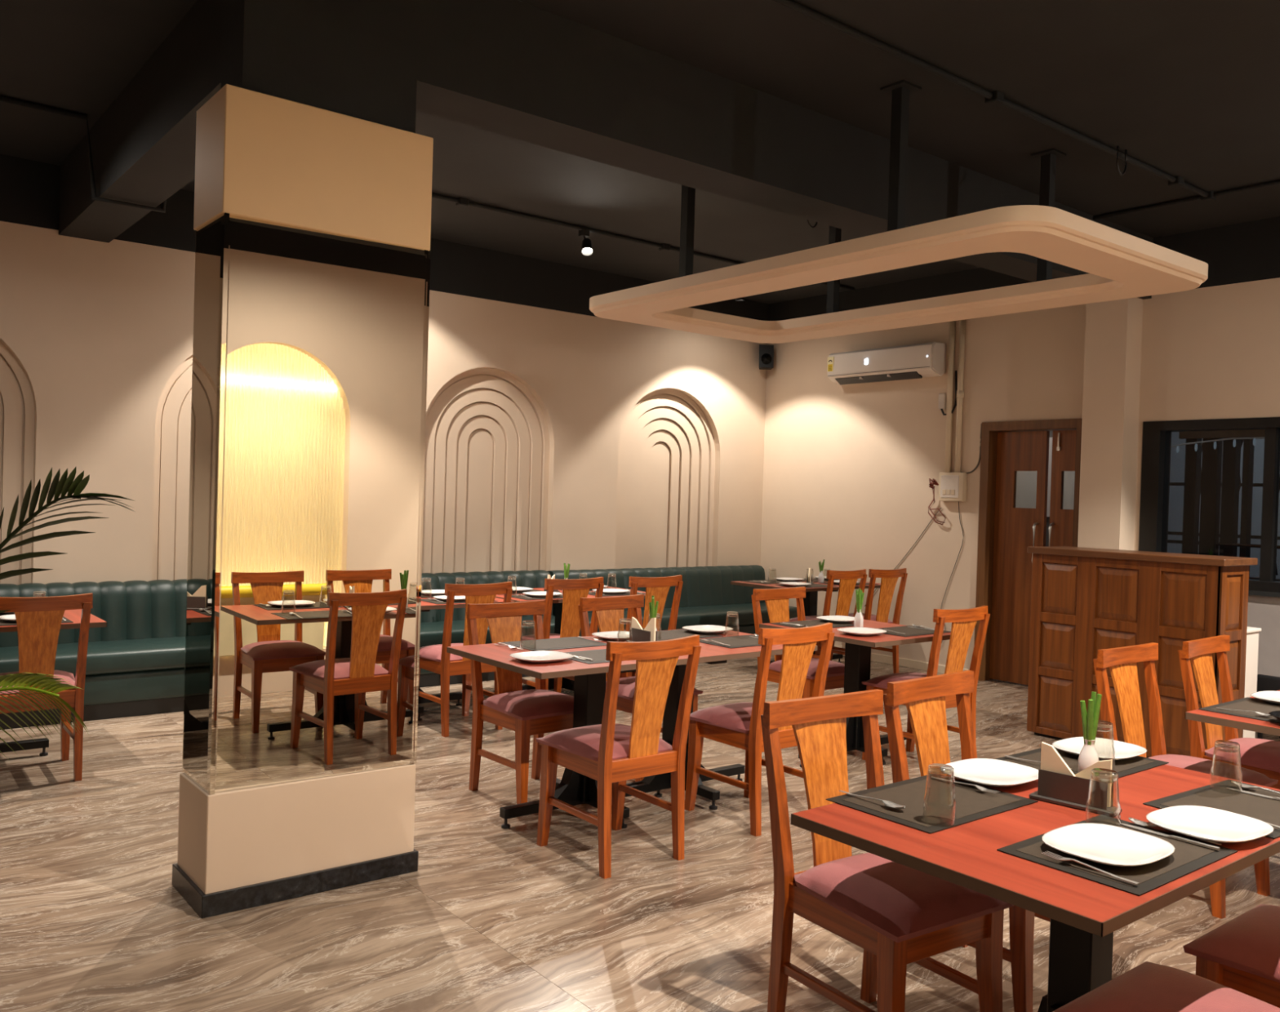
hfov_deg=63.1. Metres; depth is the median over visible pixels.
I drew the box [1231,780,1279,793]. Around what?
spoon
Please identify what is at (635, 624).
napkin
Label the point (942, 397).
socket
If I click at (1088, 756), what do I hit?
bud vase
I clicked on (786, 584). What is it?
dinner plate
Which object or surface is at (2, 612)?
dinner plate
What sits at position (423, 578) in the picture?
tumbler
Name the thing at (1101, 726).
tumbler
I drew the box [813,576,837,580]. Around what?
dinner plate
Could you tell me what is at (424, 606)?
table
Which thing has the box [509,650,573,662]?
dinner plate
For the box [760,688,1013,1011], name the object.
dining chair
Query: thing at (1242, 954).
dining chair
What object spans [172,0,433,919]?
pillar
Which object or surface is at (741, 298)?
track spotlight
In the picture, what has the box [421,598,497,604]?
placemat
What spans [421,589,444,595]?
dinner plate
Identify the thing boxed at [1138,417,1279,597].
window
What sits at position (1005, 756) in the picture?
fork
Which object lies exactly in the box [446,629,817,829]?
table
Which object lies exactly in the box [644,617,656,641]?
napkin
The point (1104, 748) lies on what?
dinner plate
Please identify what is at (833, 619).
dinner plate
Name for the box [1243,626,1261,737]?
base cabinet
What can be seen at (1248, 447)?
wooden post
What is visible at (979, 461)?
cable
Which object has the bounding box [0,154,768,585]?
wall
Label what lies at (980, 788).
fork
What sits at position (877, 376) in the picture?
air vent
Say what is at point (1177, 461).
window
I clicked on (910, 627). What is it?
knife
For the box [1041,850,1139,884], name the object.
fork
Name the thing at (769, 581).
placemat
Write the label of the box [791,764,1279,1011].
table
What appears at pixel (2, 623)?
placemat
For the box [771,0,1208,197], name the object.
conduit
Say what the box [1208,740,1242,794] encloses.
tumbler
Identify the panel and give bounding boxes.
[1015,437,1075,516]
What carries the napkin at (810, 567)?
in the napkin holder at (811, 582)
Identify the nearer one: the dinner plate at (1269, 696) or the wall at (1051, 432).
the dinner plate at (1269, 696)
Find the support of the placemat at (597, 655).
on the table at (575, 788)
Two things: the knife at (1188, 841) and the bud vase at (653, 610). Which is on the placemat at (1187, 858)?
the knife at (1188, 841)
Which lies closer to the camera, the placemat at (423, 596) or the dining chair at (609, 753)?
the dining chair at (609, 753)
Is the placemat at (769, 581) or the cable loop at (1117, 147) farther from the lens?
the placemat at (769, 581)
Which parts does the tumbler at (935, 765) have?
glass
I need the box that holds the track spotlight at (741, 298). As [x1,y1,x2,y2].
[735,297,744,301]
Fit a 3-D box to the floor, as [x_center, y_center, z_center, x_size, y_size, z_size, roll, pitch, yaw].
[-0.507,1.494,4.507,11.280,0.120,8.713,1,1,-39]
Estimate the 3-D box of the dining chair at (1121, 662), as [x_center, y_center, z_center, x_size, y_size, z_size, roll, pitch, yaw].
[2.165,1.055,4.169,0.456,0.927,0.540,1,1,-38]
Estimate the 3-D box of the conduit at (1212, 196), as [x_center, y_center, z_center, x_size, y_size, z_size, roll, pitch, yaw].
[3.871,-1.966,6.344,0.070,0.055,4.600,1,1,-39]
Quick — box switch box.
[937,472,967,502]
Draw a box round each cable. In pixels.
[864,507,942,606]
[941,501,963,643]
[960,423,982,474]
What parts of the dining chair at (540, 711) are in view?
leg, rail, leg, seat, leg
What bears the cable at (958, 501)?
hanging from the switch box
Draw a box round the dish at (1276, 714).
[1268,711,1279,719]
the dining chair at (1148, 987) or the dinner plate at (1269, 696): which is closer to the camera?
the dining chair at (1148, 987)
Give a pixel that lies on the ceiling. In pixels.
(594, 114)
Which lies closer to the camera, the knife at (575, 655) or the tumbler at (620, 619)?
the knife at (575, 655)
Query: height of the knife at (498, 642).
0.006 m
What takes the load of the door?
in the wall at (848, 468)
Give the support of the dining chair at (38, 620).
on the floor
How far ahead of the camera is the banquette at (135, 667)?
6.75 m
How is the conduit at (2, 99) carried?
attached to the ceiling
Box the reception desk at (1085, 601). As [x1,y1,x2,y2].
[1026,546,1257,758]
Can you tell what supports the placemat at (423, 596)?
on the table at (424, 606)
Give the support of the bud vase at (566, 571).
on the table at (568, 684)
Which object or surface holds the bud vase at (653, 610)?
on the table at (575, 788)
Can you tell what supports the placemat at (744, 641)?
on the table at (575, 788)
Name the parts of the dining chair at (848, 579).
seat, leg, leg, rail, leg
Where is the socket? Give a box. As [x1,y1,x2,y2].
[937,393,946,409]
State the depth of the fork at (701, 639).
5.28 m
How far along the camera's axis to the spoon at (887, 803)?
2.54 m
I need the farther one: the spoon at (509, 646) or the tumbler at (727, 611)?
the tumbler at (727, 611)
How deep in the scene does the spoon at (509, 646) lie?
4.92 m
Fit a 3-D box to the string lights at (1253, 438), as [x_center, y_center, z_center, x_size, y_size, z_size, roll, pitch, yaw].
[5.229,-0.524,9.014,0.024,0.157,3.000,1,1,-39]
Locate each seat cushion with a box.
[0,615,581,675]
[587,602,797,632]
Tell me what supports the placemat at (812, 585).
on the table at (810, 602)
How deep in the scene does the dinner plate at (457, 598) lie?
6.96 m
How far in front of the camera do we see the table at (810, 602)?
9.24 m
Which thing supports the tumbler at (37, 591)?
on the table at (74, 615)
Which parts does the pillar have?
mirror panel, skirting, mirror panel, mirror panel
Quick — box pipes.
[937,320,965,472]
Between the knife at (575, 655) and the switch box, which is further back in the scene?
the switch box
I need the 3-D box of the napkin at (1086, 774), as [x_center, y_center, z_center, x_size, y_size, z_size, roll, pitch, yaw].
[1.120,0.682,2.606,0.113,0.116,0.009,2,1,44]
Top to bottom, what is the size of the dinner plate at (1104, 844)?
0.022 m
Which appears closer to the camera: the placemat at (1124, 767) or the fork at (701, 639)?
the placemat at (1124, 767)
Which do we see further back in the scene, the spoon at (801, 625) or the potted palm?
the spoon at (801, 625)
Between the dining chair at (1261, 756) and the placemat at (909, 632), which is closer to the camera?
the dining chair at (1261, 756)
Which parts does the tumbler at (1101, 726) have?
glass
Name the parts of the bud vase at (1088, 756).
stem, stem, stem, stem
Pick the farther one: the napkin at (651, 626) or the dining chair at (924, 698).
the napkin at (651, 626)
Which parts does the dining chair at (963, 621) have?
leg, seat, leg, leg, rail, leg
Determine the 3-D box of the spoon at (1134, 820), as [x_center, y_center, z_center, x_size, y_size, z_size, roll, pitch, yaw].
[1.231,0.750,2.404,0.037,0.013,0.201,1,1,-44]
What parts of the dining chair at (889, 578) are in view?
leg, leg, seat, rail, leg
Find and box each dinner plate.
[0,612,14,613]
[0,614,16,622]
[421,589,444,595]
[432,595,465,601]
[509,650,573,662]
[511,586,533,592]
[522,591,562,597]
[591,631,629,640]
[592,588,629,594]
[682,625,733,634]
[773,577,804,582]
[778,582,811,586]
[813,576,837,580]
[816,615,854,622]
[833,580,858,584]
[836,626,886,635]
[939,758,1038,786]
[1041,822,1174,866]
[1052,737,1146,760]
[1146,804,1273,843]
[1250,690,1279,704]
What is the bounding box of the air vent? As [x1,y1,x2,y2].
[835,371,922,385]
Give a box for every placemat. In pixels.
[0,616,73,626]
[421,593,443,598]
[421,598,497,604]
[497,589,543,595]
[501,636,606,651]
[511,594,563,599]
[564,648,624,664]
[588,591,645,596]
[657,629,723,640]
[699,635,761,648]
[742,579,792,584]
[770,619,853,627]
[774,583,837,587]
[800,577,838,582]
[820,582,876,585]
[826,773,1038,834]
[880,625,951,636]
[995,746,1168,779]
[996,814,1237,896]
[1142,779,1279,839]
[1198,697,1279,723]
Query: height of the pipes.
1.340 m
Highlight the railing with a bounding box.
[1167,439,1279,581]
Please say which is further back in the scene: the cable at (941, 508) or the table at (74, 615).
the cable at (941, 508)
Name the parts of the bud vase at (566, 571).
stem, stem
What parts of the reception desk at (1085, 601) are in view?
rail, raised panel, rail, raised panel, rail, raised panel, rail, rail, raised panel, raised panel, rail, raised panel, rail, raised panel, rail, raised panel, rail, raised panel, rail, raised panel, raised panel, raised panel, rail, rail, rail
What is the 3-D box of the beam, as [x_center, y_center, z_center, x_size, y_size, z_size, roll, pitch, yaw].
[6.054,-0.802,8.267,0.049,0.460,3.420,1,1,-39]
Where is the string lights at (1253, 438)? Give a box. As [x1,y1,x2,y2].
[1170,437,1264,453]
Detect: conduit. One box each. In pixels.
[0,95,166,213]
[431,192,854,291]
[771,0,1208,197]
[1093,179,1279,220]
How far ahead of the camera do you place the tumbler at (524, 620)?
4.93 m
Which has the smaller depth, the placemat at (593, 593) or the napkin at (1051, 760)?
the napkin at (1051, 760)
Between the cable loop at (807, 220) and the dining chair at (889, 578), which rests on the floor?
the dining chair at (889, 578)
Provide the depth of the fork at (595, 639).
5.23 m
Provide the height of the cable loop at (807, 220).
0.152 m
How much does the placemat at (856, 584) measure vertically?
0.003 m
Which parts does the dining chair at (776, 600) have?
leg, rail, leg, seat, leg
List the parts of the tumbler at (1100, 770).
glass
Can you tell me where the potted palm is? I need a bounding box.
[0,466,134,760]
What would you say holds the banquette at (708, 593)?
on the floor
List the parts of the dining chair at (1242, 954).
leg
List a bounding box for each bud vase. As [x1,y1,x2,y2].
[564,563,569,579]
[648,595,658,635]
[817,560,824,582]
[853,588,864,627]
[1077,691,1102,773]
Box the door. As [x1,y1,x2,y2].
[973,418,1082,685]
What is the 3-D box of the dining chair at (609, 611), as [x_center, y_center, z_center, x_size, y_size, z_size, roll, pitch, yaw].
[-0.009,0.972,5.640,0.456,0.927,0.540,1,1,-43]
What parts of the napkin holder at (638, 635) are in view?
plate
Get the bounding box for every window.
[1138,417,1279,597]
[1167,431,1279,578]
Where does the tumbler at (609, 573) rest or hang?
on the table at (568, 684)
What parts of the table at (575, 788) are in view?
plate, plate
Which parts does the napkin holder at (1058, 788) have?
plate, plate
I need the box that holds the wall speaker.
[759,344,773,369]
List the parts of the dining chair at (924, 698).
leg, rail, leg, leg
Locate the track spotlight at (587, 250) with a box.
[578,229,592,255]
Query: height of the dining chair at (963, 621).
0.927 m
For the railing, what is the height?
2.223 m
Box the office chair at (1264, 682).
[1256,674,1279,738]
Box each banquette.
[0,569,581,729]
[547,564,797,634]
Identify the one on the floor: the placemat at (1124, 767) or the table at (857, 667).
the table at (857, 667)
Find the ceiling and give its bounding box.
[0,0,1279,304]
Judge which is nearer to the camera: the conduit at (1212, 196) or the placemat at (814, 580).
the conduit at (1212, 196)
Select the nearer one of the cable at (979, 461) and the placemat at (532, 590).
the placemat at (532, 590)
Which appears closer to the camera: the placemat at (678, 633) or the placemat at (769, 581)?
the placemat at (678, 633)
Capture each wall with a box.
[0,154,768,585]
[760,216,1279,676]
[1045,431,1052,546]
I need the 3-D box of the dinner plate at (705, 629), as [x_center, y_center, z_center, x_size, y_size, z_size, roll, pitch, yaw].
[0.371,0.681,5.721,0.269,0.022,0.231,1,1,-39]
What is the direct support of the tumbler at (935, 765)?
on the placemat at (940, 809)
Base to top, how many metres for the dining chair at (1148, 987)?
0.927 m
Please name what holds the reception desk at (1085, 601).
on the floor
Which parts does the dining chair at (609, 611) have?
leg, rail, leg, leg, seat, leg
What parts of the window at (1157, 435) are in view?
frame, frame, sill, frame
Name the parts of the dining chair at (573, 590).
seat, leg, leg, rail, leg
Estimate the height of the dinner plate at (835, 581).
0.022 m
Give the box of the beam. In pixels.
[1178,429,1265,439]
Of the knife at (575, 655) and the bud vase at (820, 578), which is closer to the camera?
the knife at (575, 655)
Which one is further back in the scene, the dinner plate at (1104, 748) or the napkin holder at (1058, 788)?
the dinner plate at (1104, 748)
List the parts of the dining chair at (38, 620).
seat, rail, leg, leg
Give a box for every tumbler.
[32,591,46,597]
[421,577,431,593]
[455,577,465,584]
[520,620,536,649]
[606,573,616,588]
[617,618,632,642]
[724,611,738,631]
[922,763,956,825]
[1084,768,1120,826]
[1097,720,1115,768]
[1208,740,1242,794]
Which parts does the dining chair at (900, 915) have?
leg, rail, leg, leg, seat, leg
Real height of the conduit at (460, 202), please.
0.055 m
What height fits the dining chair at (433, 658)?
0.927 m
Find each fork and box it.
[577,636,602,640]
[701,639,730,645]
[930,776,999,793]
[1004,755,1071,769]
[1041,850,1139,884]
[1267,822,1279,828]
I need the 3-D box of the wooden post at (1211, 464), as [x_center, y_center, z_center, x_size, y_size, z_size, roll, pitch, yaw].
[5.173,0.248,9.464,0.100,2.640,0.130,1,1,-39]
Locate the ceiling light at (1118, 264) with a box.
[589,80,1208,343]
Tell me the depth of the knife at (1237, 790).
2.75 m
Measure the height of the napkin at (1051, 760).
0.132 m
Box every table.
[0,608,106,756]
[417,597,515,720]
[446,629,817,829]
[495,586,645,691]
[730,579,880,663]
[759,619,951,767]
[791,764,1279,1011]
[1185,689,1279,736]
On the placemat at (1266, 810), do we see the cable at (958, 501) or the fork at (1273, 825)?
the fork at (1273, 825)
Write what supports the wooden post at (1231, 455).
on the ground
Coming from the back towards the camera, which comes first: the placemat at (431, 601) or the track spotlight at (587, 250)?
the track spotlight at (587, 250)
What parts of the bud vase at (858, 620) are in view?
stem, stem, stem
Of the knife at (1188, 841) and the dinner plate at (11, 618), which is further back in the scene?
the dinner plate at (11, 618)
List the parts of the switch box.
plate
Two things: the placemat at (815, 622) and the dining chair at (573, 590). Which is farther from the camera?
the dining chair at (573, 590)
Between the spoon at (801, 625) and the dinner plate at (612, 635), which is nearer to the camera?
the dinner plate at (612, 635)
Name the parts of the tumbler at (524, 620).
glass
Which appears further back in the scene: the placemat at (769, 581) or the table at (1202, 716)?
the placemat at (769, 581)
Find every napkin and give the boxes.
[631,617,643,630]
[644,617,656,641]
[809,567,811,582]
[1040,742,1075,776]
[1075,760,1112,807]
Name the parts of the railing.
rail, rail, rail, railing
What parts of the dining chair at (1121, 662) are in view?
leg, rail, leg, seat, leg, leg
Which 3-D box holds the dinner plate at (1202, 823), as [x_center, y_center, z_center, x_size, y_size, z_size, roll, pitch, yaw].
[1.332,0.751,2.439,0.269,0.022,0.231,1,1,-35]
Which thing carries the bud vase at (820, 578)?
on the table at (810, 602)
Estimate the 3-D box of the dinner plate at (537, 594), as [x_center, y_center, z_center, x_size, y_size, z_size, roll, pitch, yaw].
[-0.692,0.629,7.391,0.269,0.022,0.231,1,1,-39]
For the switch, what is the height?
0.045 m
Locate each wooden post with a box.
[1182,438,1202,554]
[1198,438,1222,555]
[1218,438,1240,556]
[1239,439,1253,577]
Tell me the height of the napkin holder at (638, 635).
0.078 m
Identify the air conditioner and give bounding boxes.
[826,342,946,385]
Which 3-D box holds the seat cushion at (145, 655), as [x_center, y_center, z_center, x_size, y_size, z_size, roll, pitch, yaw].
[-3.791,0.956,6.410,8.065,0.138,0.615,1,1,-39]
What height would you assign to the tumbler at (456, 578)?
0.128 m
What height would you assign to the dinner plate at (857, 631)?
0.022 m
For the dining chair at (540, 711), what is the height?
0.927 m
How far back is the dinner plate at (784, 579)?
9.47 m
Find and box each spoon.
[494,644,517,648]
[780,622,806,626]
[839,790,905,808]
[1128,817,1221,844]
[1216,707,1272,716]
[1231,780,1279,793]
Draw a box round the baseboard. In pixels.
[832,653,968,674]
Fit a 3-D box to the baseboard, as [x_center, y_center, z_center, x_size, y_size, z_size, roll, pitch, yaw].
[2.264,1.421,9.668,0.012,0.075,1.796,1,1,-39]
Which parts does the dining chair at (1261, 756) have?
leg, rail, leg, seat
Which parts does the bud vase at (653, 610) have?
stem, stem, stem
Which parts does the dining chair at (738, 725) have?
leg, seat, leg, leg, rail, leg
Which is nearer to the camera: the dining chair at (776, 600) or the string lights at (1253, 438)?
the dining chair at (776, 600)
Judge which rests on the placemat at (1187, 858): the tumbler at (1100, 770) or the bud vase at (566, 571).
the tumbler at (1100, 770)
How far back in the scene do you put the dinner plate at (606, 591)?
7.82 m
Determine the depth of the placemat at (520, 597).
7.29 m
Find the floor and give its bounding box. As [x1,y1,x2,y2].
[0,655,1279,1011]
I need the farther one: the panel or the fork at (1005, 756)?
the panel
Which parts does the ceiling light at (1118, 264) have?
post, post, post, frame, post plate, post, post plate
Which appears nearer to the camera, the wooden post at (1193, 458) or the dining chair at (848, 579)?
the dining chair at (848, 579)
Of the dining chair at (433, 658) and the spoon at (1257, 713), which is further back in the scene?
the dining chair at (433, 658)
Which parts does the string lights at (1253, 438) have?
cord, bulb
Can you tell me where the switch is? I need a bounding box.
[951,489,955,494]
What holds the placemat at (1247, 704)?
on the table at (1202, 716)
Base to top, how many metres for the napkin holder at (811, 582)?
0.078 m
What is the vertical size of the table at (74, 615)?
0.750 m
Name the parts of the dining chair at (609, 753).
leg, seat, leg, leg, rail, leg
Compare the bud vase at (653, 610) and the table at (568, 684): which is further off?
the table at (568, 684)
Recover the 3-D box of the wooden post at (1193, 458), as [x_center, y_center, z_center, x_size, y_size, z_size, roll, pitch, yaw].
[5.070,0.243,9.593,0.100,2.640,0.100,1,1,-39]
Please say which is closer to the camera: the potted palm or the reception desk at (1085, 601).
the potted palm
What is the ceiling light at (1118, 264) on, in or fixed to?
hanging from the ceiling
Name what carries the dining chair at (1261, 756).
on the floor
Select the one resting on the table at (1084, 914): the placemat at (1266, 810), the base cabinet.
the placemat at (1266, 810)
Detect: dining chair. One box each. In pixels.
[0,593,93,781]
[417,581,512,737]
[466,600,573,804]
[520,577,604,693]
[535,634,701,879]
[577,594,702,782]
[623,574,683,677]
[684,622,835,836]
[751,586,844,698]
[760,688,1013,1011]
[789,568,866,658]
[829,568,907,673]
[862,605,990,759]
[883,670,1050,1011]
[1052,961,1279,1011]
[1093,642,1278,919]
[1177,635,1279,789]
[1182,904,1279,1008]
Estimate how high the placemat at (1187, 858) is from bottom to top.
0.003 m
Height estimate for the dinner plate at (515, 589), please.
0.022 m
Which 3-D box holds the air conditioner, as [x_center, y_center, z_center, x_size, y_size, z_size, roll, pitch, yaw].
[2.247,-1.301,9.596,0.218,0.304,1.200,1,1,-39]
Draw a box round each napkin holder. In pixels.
[626,627,657,642]
[805,573,813,583]
[1029,768,1121,817]
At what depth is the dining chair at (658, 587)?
7.34 m
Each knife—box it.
[497,642,523,649]
[574,655,593,660]
[910,626,934,631]
[1029,791,1121,817]
[1120,823,1220,850]
[1226,787,1279,800]
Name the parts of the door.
frame, frame, handle, handle, frame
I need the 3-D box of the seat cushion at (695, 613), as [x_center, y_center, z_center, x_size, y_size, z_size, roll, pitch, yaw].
[0.404,1.044,9.758,2.600,0.138,0.615,1,1,-39]
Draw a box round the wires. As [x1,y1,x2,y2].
[928,478,946,525]
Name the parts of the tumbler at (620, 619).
glass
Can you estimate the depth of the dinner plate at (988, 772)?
2.87 m
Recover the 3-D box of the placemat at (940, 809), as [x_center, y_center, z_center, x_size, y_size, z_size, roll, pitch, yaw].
[0.736,0.740,2.620,0.450,0.003,0.310,1,1,-39]
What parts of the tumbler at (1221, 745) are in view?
glass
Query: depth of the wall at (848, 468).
8.95 m
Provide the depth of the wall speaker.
10.72 m
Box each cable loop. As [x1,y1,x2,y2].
[806,219,817,227]
[1115,146,1127,175]
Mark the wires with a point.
(934, 482)
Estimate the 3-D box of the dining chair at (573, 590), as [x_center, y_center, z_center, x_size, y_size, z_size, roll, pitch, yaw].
[-0.589,0.937,7.154,0.456,0.927,0.540,1,1,-37]
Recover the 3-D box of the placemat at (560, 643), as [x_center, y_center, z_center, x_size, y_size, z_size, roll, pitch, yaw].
[-0.411,0.677,5.122,0.450,0.003,0.310,1,1,-39]
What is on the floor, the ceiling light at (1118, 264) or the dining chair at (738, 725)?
the dining chair at (738, 725)
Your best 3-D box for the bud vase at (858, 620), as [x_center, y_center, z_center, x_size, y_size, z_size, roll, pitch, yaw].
[1.294,0.602,6.154,0.055,0.232,0.053,1,1,-39]

